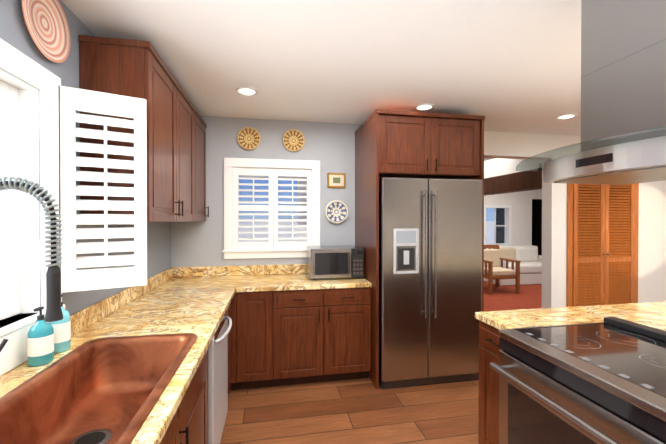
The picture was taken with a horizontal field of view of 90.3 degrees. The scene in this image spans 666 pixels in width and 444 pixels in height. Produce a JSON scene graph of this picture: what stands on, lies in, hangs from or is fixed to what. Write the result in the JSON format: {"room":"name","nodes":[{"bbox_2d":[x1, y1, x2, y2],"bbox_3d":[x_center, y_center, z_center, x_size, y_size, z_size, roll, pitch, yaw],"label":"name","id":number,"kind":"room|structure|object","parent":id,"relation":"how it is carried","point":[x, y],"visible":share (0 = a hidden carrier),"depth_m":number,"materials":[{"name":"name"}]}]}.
{"room":"kitchen","nodes":[
{"label":"kitchen","id":0,"kind":"room"},
{"bbox_2d":[0,0,170,326],"bbox_3d":[-1.116,0.215,0.257,0.150,2.500,6.370,0,0,-10],"label":"wall","id":1,"kind":"structure","parent":0,"point":[14,32],"depth_m":1.67,"materials":[{"name":"grey paint"}]},
{"bbox_2d":[0,38,64,375],"bbox_3d":[-1.089,-0.046,0.174,0.171,1.218,2.780,0,0,-10],"label":"window","id":2,"kind":"structure","parent":1,"relation":"in","point":[26,110],"depth_m":1.40,"materials":[{"name":"white painted wood"}]},
{"bbox_2d":[21,0,70,62],"bbox_3d":[-1.239,-0.859,1.432,0.026,0.310,0.310,0,0,-10],"label":"plate","id":3,"kind":"object","parent":1,"relation":"attached to","point":[46,23],"visible":1,"depth_m":1.45,"materials":[{"name":"pink ceramic"}]},
{"bbox_2d":[59,86,146,292],"bbox_3d":[-1.111,-0.150,1.612,0.357,0.950,0.050,0,0,-30],"label":"window shutter","id":4,"kind":"object","parent":1,"relation":"attached to","point":[72,100],"visible":1,"depth_m":1.60,"materials":[{"name":"white painted wood"}]},
{"bbox_2d":[79,35,198,222],"bbox_3d":[-1.244,-0.482,2.280,0.329,0.965,1.106,0,0,-10],"label":"upper cabinet","id":5,"kind":"object","parent":1,"relation":"attached to","point":[176,155],"depth_m":1.84,"materials":[{"name":"brown wood"}]},
{"bbox_2d":[199,115,206,220],"bbox_3d":[-1.375,-0.487,2.990,0.329,0.965,0.586,0,0,-10],"label":"upper cabinet","id":6,"kind":"object","parent":1,"relation":"attached to","point":[202,125],"depth_m":3.15,"materials":[{"name":"brown wood"}]},
{"bbox_2d":[298,177,305,240],"bbox_3d":[-0.361,0.177,5.541,0.150,2.500,3.750,0,0,-10],"label":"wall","id":7,"kind":"structure","parent":0,"point":[303,182],"depth_m":6.52,"materials":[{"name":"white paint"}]},
{"bbox_2d":[61,0,580,177],"bbox_3d":[3.365,-1.109,3.656,10.200,0.100,11.450,0,0,-10],"label":"ceiling","id":8,"kind":"structure","parent":0,"point":[512,66],"depth_m":2.07,"materials":[{"name":"white paint"}]},
{"bbox_2d":[235,87,258,95],"bbox_3d":[-0.691,-1.047,2.660,0.184,0.010,0.184,0,0,-10],"label":"recessed light","id":9,"kind":"object","parent":8,"relation":"in","point":[246,91],"visible":1,"depth_m":2.66,"materials":[{"name":"white"}]},
{"bbox_2d":[414,103,434,110],"bbox_3d":[0.837,-1.049,3.033,0.184,0.010,0.184,0,0,-10],"label":"recessed light","id":10,"kind":"object","parent":8,"relation":"in","point":[424,107],"visible":1,"depth_m":3.03,"materials":[{"name":"white"}]},
{"bbox_2d":[484,158,541,195],"bbox_3d":[2.454,-0.766,6.069,0.180,0.619,3.776,0,0,-10],"label":"beam","id":11,"kind":"structure","parent":8,"relation":"attached to","point":[502,175],"depth_m":4.89,"materials":[{"name":"brown wood"}]},
{"bbox_2d":[555,113,577,119],"bbox_3d":[2.331,-1.051,3.309,0.184,0.010,0.184,0,0,-10],"label":"recessed light","id":12,"kind":"object","parent":8,"relation":"in","point":[567,116],"visible":0.96,"depth_m":3.31,"materials":[{"name":"white"}]},
{"bbox_2d":[516,0,665,184],"bbox_3d":[1.133,-0.607,1.235,0.610,0.869,1.040,0,0,-10],"label":"range hood","id":13,"kind":"object","parent":8,"relation":"hanging from","point":[623,92],"visible":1,"depth_m":1.22,"materials":[{"name":"silver metal"}]},
{"bbox_2d":[220,378,478,443],"bbox_3d":[3.365,1.471,3.675,10.200,0.060,11.450,0,0,-10],"label":"floor","id":14,"kind":"structure","parent":0,"point":[360,411],"depth_m":2.49,"materials":[{"name":"brown wood"}]},
{"bbox_2d":[165,303,230,434],"bbox_3d":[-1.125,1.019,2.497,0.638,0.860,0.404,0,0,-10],"label":"base cabinet","id":15,"kind":"object","parent":14,"relation":"on","point":[188,424],"depth_m":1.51,"materials":[{"name":"brown wood"}]},
{"bbox_2d":[0,265,243,443],"bbox_3d":[-0.838,0.529,1.073,0.690,0.140,4.569,0,0,-10],"label":"countertop","id":16,"kind":"structure","parent":15,"relation":"on","point":[194,300],"depth_m":1.86,"materials":[{"name":"stone"}]},
{"bbox_2d":[0,176,62,351],"bbox_3d":[-1.006,0.208,1.050,0.283,0.700,0.101,0,0,-10],"label":"faucet","id":17,"kind":"object","parent":16,"relation":"on","point":[54,313],"visible":1,"depth_m":1.04,"materials":[{"name":"stainless steel"},{"name":"black plastic"}]},
{"bbox_2d":[27,306,53,366],"bbox_3d":[-1.154,0.446,1.309,0.080,0.221,0.080,0,0,-10],"label":"soap bottle","id":18,"kind":"object","parent":16,"relation":"on","point":[40,343],"visible":0.98,"depth_m":1.28,"materials":[{"name":"teal plastic"},{"name":"white label"},{"name":"black plastic"}]},
{"bbox_2d":[48,295,70,353],"bbox_3d":[-1.181,0.435,1.431,0.076,0.241,0.076,0,0,-10],"label":"soap bottle","id":19,"kind":"object","parent":16,"relation":"on","point":[62,335],"visible":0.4,"depth_m":1.41,"materials":[{"name":"teal"}]},
{"bbox_2d":[0,333,196,443],"bbox_3d":[-0.807,0.663,1.095,0.490,0.226,1.040,0,0,-10],"label":"sink","id":20,"kind":"object","parent":16,"relation":"in","point":[108,390],"visible":0.92,"depth_m":1.32,"materials":[{"name":"orange metal"}]},
{"bbox_2d":[208,309,231,443],"bbox_3d":[-0.969,1.025,2.014,0.675,0.855,0.590,0,0,-10],"label":"dishwasher","id":21,"kind":"object","parent":14,"relation":"on","point":[217,380],"visible":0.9,"depth_m":1.95,"materials":[{"name":"silver metal"}]},
{"bbox_2d":[231,287,370,389],"bbox_3d":[-0.304,1.015,3.159,1.213,0.859,0.664,0,0,-10],"label":"base cabinet","id":22,"kind":"object","parent":14,"relation":"on","point":[289,337],"visible":0.98,"depth_m":2.87,"materials":[{"name":"brown wood"}]},
{"bbox_2d":[240,264,371,291],"bbox_3d":[-0.281,0.514,3.173,1.166,0.140,0.639,0,0,-10],"label":"countertop","id":23,"kind":"structure","parent":22,"relation":"on","point":[284,277],"depth_m":3.09,"materials":[{"name":"stone"}]},
{"bbox_2d":[307,245,363,279],"bbox_3d":[0.016,0.395,3.290,0.515,0.294,0.417,0,0,-10],"label":"microwave","id":24,"kind":"object","parent":23,"relation":"on","point":[337,261],"visible":1,"depth_m":3.12,"materials":[{"name":"silver metal"}]},
{"bbox_2d":[355,109,484,388],"bbox_3d":[0.813,0.236,3.310,1.040,2.415,0.762,0,0,-10],"label":"tall cabinet","id":25,"kind":"object","parent":14,"relation":"on","point":[402,144],"visible":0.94,"depth_m":2.98,"materials":[{"name":"brown wood"}]},
{"bbox_2d":[379,177,481,388],"bbox_3d":[0.823,0.529,3.257,0.950,1.830,0.816,0,0,-10],"label":"fridge","id":26,"kind":"object","parent":14,"relation":"on","point":[430,267],"visible":0.94,"depth_m":2.90,"materials":[{"name":"silver metal"}]},
{"bbox_2d":[478,321,500,443],"bbox_3d":[1.194,1.024,1.901,0.574,0.860,0.346,0,0,-10],"label":"base cabinet","id":27,"kind":"object","parent":14,"relation":"on","point":[488,407],"visible":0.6,"depth_m":1.90,"materials":[{"name":"brown wood"}]},
{"bbox_2d":[475,301,665,330],"bbox_3d":[2.069,0.581,0.773,1.900,0.040,2.925,0,0,-10],"label":"countertop","id":28,"kind":"structure","parent":27,"relation":"on","point":[651,314],"depth_m":1.96,"materials":[{"name":"stone"}]},
{"bbox_2d":[484,281,541,310],"bbox_3d":[3.265,1.415,6.427,4.300,0.012,3.000,0,0,-10],"label":"living room rug","id":29,"kind":"object","parent":14,"relation":"on","point":[500,298],"visible":0.17,"depth_m":6.11,"materials":[{"name":"red carpet"}]},
{"bbox_2d":[484,245,520,294],"bbox_3d":[3.301,0.948,6.781,0.670,0.918,0.670,0,0,-10],"label":"armchair","id":30,"kind":"object","parent":29,"relation":"on","point":[493,270],"visible":0.65,"depth_m":6.56,"materials":[{"name":"fabric"}]},
{"bbox_2d":[484,245,541,285],"bbox_3d":[4.355,0.995,7.819,1.550,0.808,0.890,0,0,-10],"label":"sofa","id":31,"kind":"object","parent":29,"relation":"on","point":[529,257],"visible":0.38,"depth_m":7.61,"materials":[{"name":"fabric"}]},
{"bbox_2d":[489,317,665,443],"bbox_3d":[1.207,0.983,1.260,0.772,0.950,0.911,0,0,-10],"label":"range","id":32,"kind":"object","parent":14,"relation":"on","point":[604,382],"visible":1,"depth_m":1.32,"materials":[{"name":"black glass"}]},
{"bbox_2d":[171,116,665,307],"bbox_3d":[2.107,0.188,4.013,7.550,2.500,0.150,0,0,-10],"label":"wall","id":33,"kind":"structure","parent":0,"point":[330,147],"depth_m":3.56,"materials":[{"name":"grey paint"}]},
{"bbox_2d":[237,127,260,149],"bbox_3d":[-0.852,-0.847,3.366,0.230,0.230,0.026,0,0,-10],"label":"plate","id":34,"kind":"object","parent":33,"relation":"attached to","point":[248,138],"visible":0.98,"depth_m":3.37,"materials":[{"name":"beige wicker"}]},
{"bbox_2d":[222,158,319,258],"bbox_3d":[-0.629,-0.138,3.486,1.010,1.020,0.189,0,0,-10],"label":"window","id":35,"kind":"structure","parent":33,"relation":"in","point":[273,170],"depth_m":3.43,"materials":[{"name":"white painted wood"},{"name":"glass"}]},
{"bbox_2d":[283,129,304,150],"bbox_3d":[-0.409,-0.848,3.448,0.230,0.230,0.026,0,0,-10],"label":"plate","id":36,"kind":"object","parent":33,"relation":"attached to","point":[293,139],"visible":1,"depth_m":3.45,"materials":[{"name":"beige wicker"}]},
{"bbox_2d":[327,173,345,187],"bbox_3d":[0.037,-0.443,3.540,0.200,0.160,0.020,0,0,-10],"label":"picture frame","id":37,"kind":"object","parent":33,"relation":"attached to","point":[336,180],"visible":1,"depth_m":3.53,"materials":[{"name":"gold metal"}]},
{"bbox_2d":[325,200,347,223],"bbox_3d":[0.038,-0.108,3.535,0.250,0.250,0.026,0,0,-10],"label":"plate","id":38,"kind":"object","parent":33,"relation":"attached to","point":[336,211],"visible":0.94,"depth_m":3.54,"materials":[{"name":"white ceramic"}]},
{"bbox_2d":[566,183,638,306],"bbox_3d":[3.400,0.402,4.143,1.060,2.070,0.064,0,0,-10],"label":"closet door","id":39,"kind":"structure","parent":33,"relation":"attached to","point":[602,240],"depth_m":4.14,"materials":[{"name":"brown wood"}]},
{"bbox_2d":[484,189,541,254],"bbox_3d":[3.386,0.159,8.245,8.500,2.500,0.150,0,0,-10],"label":"wall","id":40,"kind":"structure","parent":0,"point":[526,217],"depth_m":8.45,"materials":[{"name":"white paint"}]},
{"bbox_2d":[484,205,511,245],"bbox_3d":[4.106,0.098,8.337,0.790,1.040,0.110,0,0,-10],"label":"window","id":41,"kind":"structure","parent":40,"relation":"in","point":[494,207],"depth_m":8.34,"materials":[{"name":"white"}]},
{"label":"outside","id":42,"kind":"structure","parent":0,"visible":0},
{"bbox_2d":[239,221,493,243],"bbox_3d":[-0.060,1.707,-0.082,600.000,0.320,600.000,0,0,-10],"label":"ground","id":43,"kind":"structure","parent":42,"point":[490,237],"depth_m":47.34,"materials":[{"name":"white"}]}
]}

